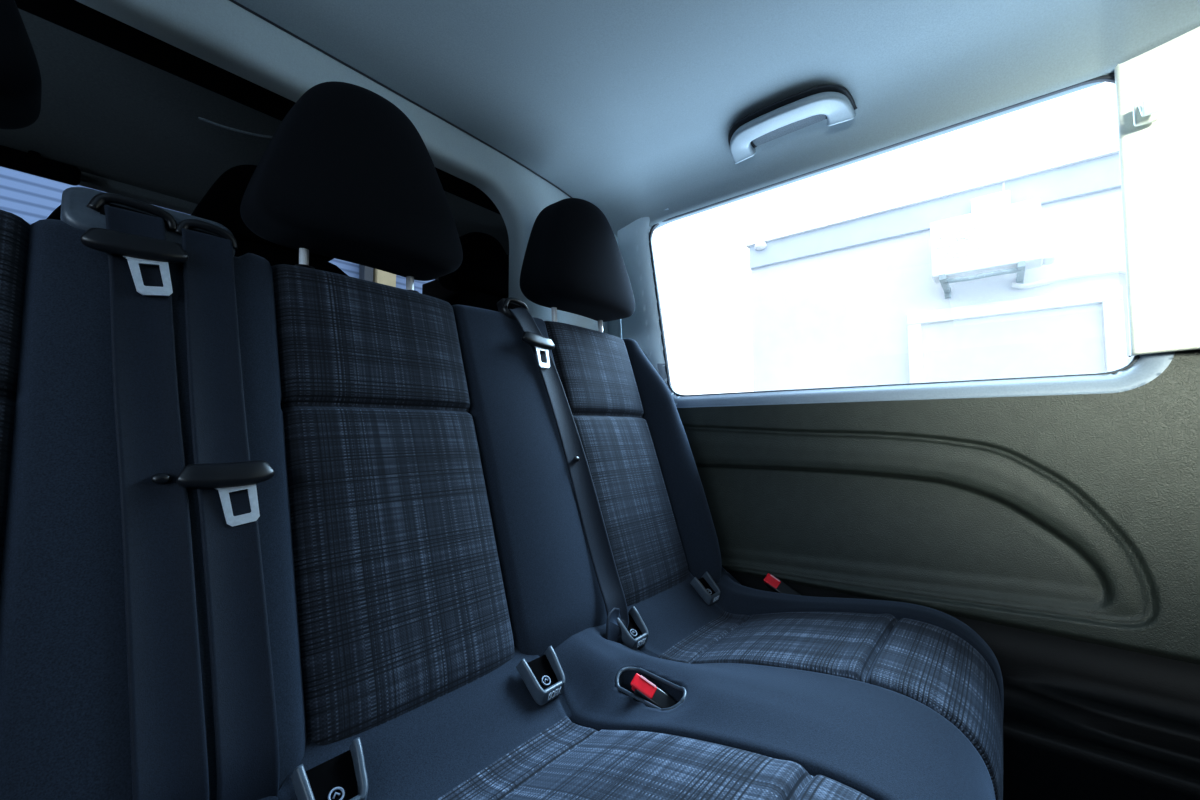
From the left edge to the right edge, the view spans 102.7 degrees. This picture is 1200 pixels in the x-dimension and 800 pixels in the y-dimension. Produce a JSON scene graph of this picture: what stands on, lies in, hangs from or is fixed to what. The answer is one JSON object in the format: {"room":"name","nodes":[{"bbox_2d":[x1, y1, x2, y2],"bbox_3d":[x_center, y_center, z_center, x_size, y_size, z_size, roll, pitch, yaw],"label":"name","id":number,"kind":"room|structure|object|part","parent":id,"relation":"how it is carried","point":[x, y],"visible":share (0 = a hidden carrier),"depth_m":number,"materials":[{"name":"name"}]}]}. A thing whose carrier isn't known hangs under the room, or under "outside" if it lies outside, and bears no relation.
{"room":"vehicle interior","nodes":[
{"label":"vehicle interior","id":0,"kind":"room"},
{"bbox_2d":[0,8,508,254],"bbox_3d":[-1.040,-0.580,1.009,0.680,0.015,2.050,-3,-5,40],"label":"window","id":1,"kind":"structure","parent":0,"point":[107,112],"depth_m":1.02,"materials":[{"name":"black glass"}]},
{"bbox_2d":[198,117,272,138],"bbox_3d":[-0.761,-0.573,1.017,0.140,0.010,0.011,2,-4,-29],"label":"trim strip","id":2,"kind":"object","parent":1,"relation":"attached to","point":[200,118],"visible":0.88,"depth_m":1.01,"materials":[{"name":"plastic"}]},
{"bbox_2d":[75,0,607,333],"bbox_3d":[-0.686,0.053,0.678,0.056,1.540,2.160,-3,-5,40],"label":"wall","id":3,"kind":"structure","parent":0,"point":[221,33],"depth_m":0.87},
{"bbox_2d":[15,0,500,214],"bbox_3d":[-0.741,-0.598,0.766,0.085,0.070,2.100,-3,-5,40],"label":"trim","id":4,"kind":"structure","parent":3,"relation":"attached to","point":[72,15],"depth_m":0.79,"materials":[{"name":"black plastic"}]},
{"bbox_2d":[229,0,572,197],"bbox_3d":[-0.646,-0.598,0.719,0.004,0.114,2.072,-3,-5,40],"label":"trim","id":5,"kind":"structure","parent":3,"relation":"attached to","point":[233,1],"depth_m":0.96,"materials":[{"name":"plastic"}]},
{"bbox_2d":[234,0,1199,235],"bbox_3d":[-0.025,-0.672,-0.310,2.285,0.154,2.923,-3,-5,40],"label":"ceiling","id":6,"kind":"structure","parent":0,"point":[629,108],"depth_m":0.92,"materials":[{"name":"fabric"}]},
{"bbox_2d":[728,84,856,163],"bbox_3d":[0.404,-0.608,1.058,0.276,0.049,0.103,-3,-5,40],"label":"handle","id":7,"kind":"object","parent":6,"relation":"attached to","point":[834,103],"visible":1,"depth_m":1.03,"materials":[{"name":"plastic"}]},
{"bbox_3d":[0.412,-0.617,1.070,0.220,0.020,0.055,-3,-5,40],"label":"backing plate","id":8,"kind":"part","parent":7,"relation":"part of","materials":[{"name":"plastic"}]},
{"bbox_2d":[422,254,1199,664],"bbox_3d":[0.213,0.144,1.341,2.645,1.460,0.058,-3,-5,40],"label":"panel","id":9,"kind":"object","parent":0,"point":[1075,517],"depth_m":0.91,"materials":[{"name":"grey plastic"}]},
{"bbox_2d":[79,171,438,279],"bbox_3d":[-1.308,-0.568,1.240,0.050,0.035,2.100,-3,-5,40],"label":"trim","id":10,"kind":"structure","parent":9,"relation":"attached to","point":[88,180],"depth_m":1.29,"materials":[{"name":"black plastic"}]},
{"bbox_2d":[608,234,621,338],"bbox_3d":[0.040,-0.282,1.490,0.056,0.610,0.047,-3,-5,40],"label":"trim","id":11,"kind":"structure","parent":9,"relation":"attached to","point":[614,327],"depth_m":1.48,"materials":[{"name":"grey plastic"}]},
{"bbox_2d":[617,208,680,404],"bbox_3d":[0.142,-0.278,1.421,0.184,0.597,0.075,-3,-5,40],"label":"trim","id":12,"kind":"structure","parent":9,"relation":"attached to","point":[643,326],"depth_m":1.42,"materials":[{"name":"grey plastic"}]},
{"bbox_2d":[649,75,1139,395],"bbox_3d":[0.529,-0.282,1.114,1.080,0.630,0.058,-3,-5,40],"label":"window","id":13,"kind":"structure","parent":9,"relation":"in","point":[1107,78],"depth_m":1.05,"materials":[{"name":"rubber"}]},
{"bbox_2d":[657,352,1174,407],"bbox_3d":[0.544,-0.059,1.093,0.996,0.131,0.038,-3,-5,40],"label":"trim","id":14,"kind":"structure","parent":9,"relation":"attached to","point":[1147,367],"depth_m":0.95,"materials":[{"name":"grey plastic"}]},
{"bbox_2d":[726,570,1199,799],"bbox_3d":[0.691,0.625,0.888,1.730,0.425,0.094,-3,-5,40],"label":"trim","id":15,"kind":"structure","parent":9,"relation":"attached to","point":[1082,720],"depth_m":0.79,"materials":[{"name":"black plastic"}]},
{"bbox_2d":[1133,96,1160,125],"bbox_3d":[0.849,-0.455,0.743,0.026,0.036,0.049,-3,-5,40],"label":"coat hook","id":16,"kind":"object","parent":9,"relation":"attached to","point":[1147,111],"visible":1,"depth_m":0.75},
{"bbox_3d":[0.848,-0.453,0.741,0.018,0.031,0.044,-3,-5,40],"label":"hook arm","id":17,"kind":"part","parent":16,"relation":"part of"},
{"bbox_2d":[1114,26,1199,358],"bbox_3d":[0.983,-0.375,0.512,0.095,0.567,0.718,1,-4,-16],"label":"window","id":18,"kind":"structure","parent":9,"relation":"attached to","point":[1160,159],"depth_m":0.76,"materials":[{"name":"white glass"}]},
{"label":"outside","id":19,"kind":"structure","parent":0,"visible":0},
{"bbox_3d":[-0.370,1.463,4.143,24.000,0.040,24.000,-3,-5,40],"label":"ground","id":20,"kind":"structure","parent":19,"visible":0},
{"bbox_2d":[359,265,373,281],"bbox_3d":[-3.103,-0.725,6.317,0.160,4.600,0.120,-3,-5,40],"label":"trim","id":21,"kind":"structure","parent":20,"relation":"on","point":[365,272],"depth_m":6.33,"materials":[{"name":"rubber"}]},
{"bbox_2d":[373,268,395,286],"bbox_3d":[-2.946,-0.715,6.472,0.200,4.600,0.260,-3,-5,40],"label":"trim","id":22,"kind":"structure","parent":20,"relation":"on","point":[379,276],"depth_m":6.44,"materials":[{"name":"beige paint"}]},
{"bbox_3d":[0.217,0.795,-0.102,2.350,0.040,2.250,-3,-5,40],"label":"floor","id":23,"kind":"structure","parent":0,"visible":0},
{"bbox_2d":[0,0,1003,799],"bbox_3d":[-0.125,0.130,0.553,0.877,1.369,1.558,-3,-5,40],"label":"seat","id":24,"kind":"object","parent":23,"relation":"on","point":[437,614],"visible":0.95,"depth_m":0.62,"materials":[{"name":"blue fabric"}]},
{"bbox_3d":[-0.610,0.134,0.311,0.223,0.672,0.280,-3,-5,40],"label":"backrest panel","id":25,"kind":"part","parent":24,"relation":"part of","materials":[{"name":"fabric"}]},
{"bbox_2d":[81,205,208,799],"bbox_3d":[-0.444,0.129,0.474,0.217,0.692,0.081,-2,-4,24],"label":"belt","id":26,"kind":"object","parent":24,"relation":"attached to","point":[169,758],"visible":1,"depth_m":0.46,"materials":[{"name":"black fabric"}]},
{"bbox_2d":[60,187,237,256],"bbox_3d":[-0.521,-0.200,0.565,0.043,0.061,0.150,-3,-5,40],"label":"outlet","id":27,"kind":"object","parent":24,"relation":"attached to","point":[82,209],"depth_m":0.52,"materials":[{"name":"black plastic"}]},
{"bbox_2d":[176,228,278,799],"bbox_3d":[-0.407,0.135,0.516,0.200,0.687,0.084,-3,-5,40],"label":"belt","id":28,"kind":"object","parent":24,"relation":"attached to","point":[223,474],"visible":1,"depth_m":0.49,"materials":[{"name":"black fabric"}]},
{"bbox_3d":[-0.443,-0.215,0.718,0.025,0.161,0.013,-3,-5,40],"label":"headrest post","id":29,"kind":"part","parent":24,"relation":"part of","materials":[{"name":"silver metal"}]},
{"bbox_2d":[306,750,357,799],"bbox_3d":[-0.265,0.381,0.476,0.043,0.019,0.050,15,7,40],"label":"bracket","id":30,"kind":"object","parent":24,"relation":"on","point":[335,777],"depth_m":0.48,"materials":[{"name":"black plastic"}]},
{"bbox_3d":[-0.314,0.154,0.717,0.375,0.709,1.548,-3,-5,40],"label":"backrest","id":31,"kind":"part","parent":24,"relation":"part of","materials":[{"name":"blue fabric"}]},
{"bbox_3d":[-0.292,0.151,0.692,0.227,0.685,0.283,-3,-5,40],"label":"backrest panel","id":32,"kind":"part","parent":24,"relation":"part of","materials":[{"name":"fabric"}]},
{"bbox_3d":[-0.335,-0.207,0.846,0.025,0.161,0.013,-3,-5,40],"label":"headrest post","id":33,"kind":"part","parent":24,"relation":"part of","materials":[{"name":"silver metal"}]},
{"bbox_2d":[497,297,528,319],"bbox_3d":[-0.178,-0.181,0.974,0.038,0.048,0.065,-3,-5,40],"label":"outlet","id":34,"kind":"object","parent":24,"relation":"attached to","point":[503,306],"depth_m":0.95,"materials":[{"name":"black plastic"}]},
{"bbox_2d":[528,655,557,689],"bbox_3d":[-0.083,0.395,0.691,0.043,0.019,0.050,15,7,40],"label":"bracket","id":35,"kind":"object","parent":24,"relation":"on","point":[543,670],"depth_m":0.69,"materials":[{"name":"black plastic"}]},
{"bbox_3d":[-0.106,-0.198,1.119,0.025,0.176,0.013,-3,-5,40],"label":"headrest post","id":36,"kind":"part","parent":24,"relation":"part of","materials":[{"name":"silver metal"}]},
{"bbox_2d":[509,307,628,644],"bbox_3d":[-0.066,0.118,0.911,0.246,0.629,0.087,-2,-4,30],"label":"belt","id":37,"kind":"object","parent":24,"relation":"attached to","point":[591,517],"visible":0.98,"depth_m":0.91,"materials":[{"name":"black fabric"}]},
{"bbox_3d":[0.002,-0.190,1.248,0.025,0.176,0.013,-3,-5,40],"label":"headrest post","id":38,"kind":"part","parent":24,"relation":"part of","materials":[{"name":"silver metal"}]},
{"bbox_3d":[0.038,0.171,1.089,0.231,0.696,0.286,-3,-5,40],"label":"backrest panel","id":39,"kind":"part","parent":24,"relation":"part of","materials":[{"name":"fabric"}]},
{"bbox_2d":[259,567,1003,799],"bbox_3d":[-0.024,0.484,0.440,0.606,0.351,1.548,-3,-5,40],"label":"seat cushion","id":40,"kind":"object","parent":24,"relation":"on","point":[779,696],"depth_m":0.60,"materials":[{"name":"blue fabric"}]},
{"bbox_2d":[627,614,641,638],"bbox_3d":[0.053,0.405,0.853,0.043,0.019,0.050,15,7,40],"label":"anchor","id":41,"kind":"object","parent":24,"relation":"on","point":[634,630],"depth_m":0.86,"materials":[{"name":"silver metal"}]},
{"bbox_2d":[630,673,677,708],"bbox_3d":[0.082,0.409,0.654,0.078,0.056,0.026,-1,-4,22],"label":"seat belt buckle","id":42,"kind":"object","parent":24,"relation":"on","point":[642,687],"visible":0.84,"depth_m":0.65,"materials":[{"name":"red plastic"}]},
{"bbox_3d":[0.042,0.459,0.408,0.459,0.214,0.323,-3,-5,40],"label":"cushion panel","id":43,"kind":"part","parent":24,"relation":"part of","materials":[{"name":"fabric"}]},
{"bbox_2d":[698,577,714,594],"bbox_3d":[0.235,0.419,1.071,0.043,0.019,0.050,15,7,40],"label":"anchor","id":44,"kind":"object","parent":24,"relation":"on","point":[706,585],"depth_m":1.08,"materials":[{"name":"black plastic"}]},
{"bbox_2d":[764,573,800,594],"bbox_3d":[0.422,0.437,1.106,0.080,0.064,0.030,-3,-4,36],"label":"seat belt buckle","id":45,"kind":"object","parent":24,"relation":"on","point":[776,585],"visible":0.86,"depth_m":1.10,"materials":[{"name":"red plastic"}]},
{"bbox_3d":[0.370,0.484,0.799,0.461,0.214,0.307,-3,-5,40],"label":"cushion panel","id":46,"kind":"part","parent":24,"relation":"part of","materials":[{"name":"fabric"}]},
{"bbox_3d":[-1.327,0.875,1.166,1.650,0.040,2.200,-3,-5,40],"label":"floor","id":47,"kind":"structure","parent":0,"visible":0},
{"bbox_2d":[47,205,60,219],"bbox_3d":[-1.308,0.207,1.176,0.611,1.295,0.296,-3,-5,40],"label":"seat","id":48,"kind":"object","parent":47,"relation":"on","point":[56,213],"visible":0.03,"depth_m":1.01,"materials":[{"name":"black fabric"}]},
{"bbox_2d":[191,165,347,275],"bbox_3d":[-0.959,0.157,1.300,0.611,1.410,0.470,-3,-5,40],"label":"seat","id":49,"kind":"object","parent":47,"relation":"on","point":[221,203],"visible":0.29,"depth_m":1.08,"materials":[{"name":"black fabric"}]},
{"bbox_3d":[-0.794,0.071,1.167,0.175,0.865,0.466,-3,-5,40],"label":"seat backrest","id":50,"kind":"part","parent":49,"relation":"part of","materials":[{"name":"black fabric"}]},
{"bbox_2d":[439,232,508,311],"bbox_3d":[-0.543,0.185,1.622,0.611,1.395,0.420,-3,-5,40],"label":"seat","id":51,"kind":"object","parent":47,"relation":"on","point":[481,280],"visible":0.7,"depth_m":1.44,"materials":[{"name":"black fabric"}]},
{"bbox_3d":[-0.379,0.099,1.490,0.175,0.850,0.416,-3,-5,40],"label":"seat backrest","id":52,"kind":"part","parent":51,"relation":"part of","materials":[{"name":"black fabric"}]},
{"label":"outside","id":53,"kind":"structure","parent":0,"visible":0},
{"bbox_2d":[751,188,1133,391],"bbox_3d":[5.140,-0.357,3.679,7.961,3.534,0.500,-3,-5,40],"label":"wall","id":54,"kind":"structure","parent":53,"point":[838,318],"depth_m":5.20,"materials":[{"name":"white paint"}]},
{"bbox_2d":[754,242,766,249],"bbox_3d":[2.002,-1.919,5.985,0.154,0.098,0.112,-3,-5,40],"label":"wall lamp","id":55,"kind":"object","parent":54,"relation":"attached to","point":[760,245],"visible":1,"depth_m":5.95,"materials":[{"name":"white ceramic"}]},
{"bbox_2d":[745,146,1118,247],"bbox_3d":[4.960,-2.134,3.576,8.021,0.040,0.120,-3,-5,40],"label":"trim","id":56,"kind":"structure","parent":54,"relation":"attached to","point":[1114,150],"depth_m":4.74,"materials":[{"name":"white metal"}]},
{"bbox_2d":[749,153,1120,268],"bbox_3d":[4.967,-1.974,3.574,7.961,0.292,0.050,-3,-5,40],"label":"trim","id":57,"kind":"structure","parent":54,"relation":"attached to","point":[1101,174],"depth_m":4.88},
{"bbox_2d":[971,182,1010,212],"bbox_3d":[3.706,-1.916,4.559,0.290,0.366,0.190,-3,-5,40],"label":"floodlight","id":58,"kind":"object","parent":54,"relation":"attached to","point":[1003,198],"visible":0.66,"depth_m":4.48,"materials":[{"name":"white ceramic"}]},
{"bbox_2d":[930,198,1055,298],"bbox_3d":[3.550,-1.359,4.370,0.853,0.639,0.575,-3,-5,40],"label":"air conditioner","id":59,"kind":"object","parent":54,"relation":"attached to","point":[1008,239],"visible":1,"depth_m":4.23,"materials":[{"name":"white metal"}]},
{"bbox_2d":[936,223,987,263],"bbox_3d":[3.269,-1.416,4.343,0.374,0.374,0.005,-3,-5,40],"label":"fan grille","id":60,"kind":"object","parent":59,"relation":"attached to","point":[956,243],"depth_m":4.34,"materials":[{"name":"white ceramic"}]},
{"bbox_3d":[3.395,-1.106,4.279,0.542,0.049,0.044,-3,-5,40],"label":"mounting rail","id":61,"kind":"part","parent":59,"relation":"part of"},
{"bbox_2d":[1011,268,1125,288],"bbox_3d":[4.114,0.155,4.117,0.801,2.527,0.046,-3,-5,40],"label":"hose","id":62,"kind":"object","parent":59,"relation":"attached to","point":[1109,270],"visible":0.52,"depth_m":4.19,"materials":[{"name":"white plastic"}]},
{"bbox_2d":[907,286,1126,382],"bbox_3d":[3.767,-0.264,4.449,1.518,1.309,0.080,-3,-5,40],"label":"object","id":63,"kind":"structure","parent":54,"relation":"in","point":[1078,332],"depth_m":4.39,"materials":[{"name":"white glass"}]},
{"bbox_2d":[921,303,1105,381],"bbox_3d":[3.780,-0.264,4.465,1.418,1.209,0.020,-3,-5,40],"label":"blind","id":64,"kind":"object","parent":63,"relation":"attached to","point":[1069,340],"depth_m":4.42,"materials":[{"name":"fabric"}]},
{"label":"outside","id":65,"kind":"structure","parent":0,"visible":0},
{"bbox_2d":[0,166,434,293],"bbox_3d":[-5.301,-0.879,3.858,0.001,4.600,13.000,-3,-5,40],"label":"wall","id":66,"kind":"structure","parent":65,"point":[32,198],"depth_m":4.26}
]}

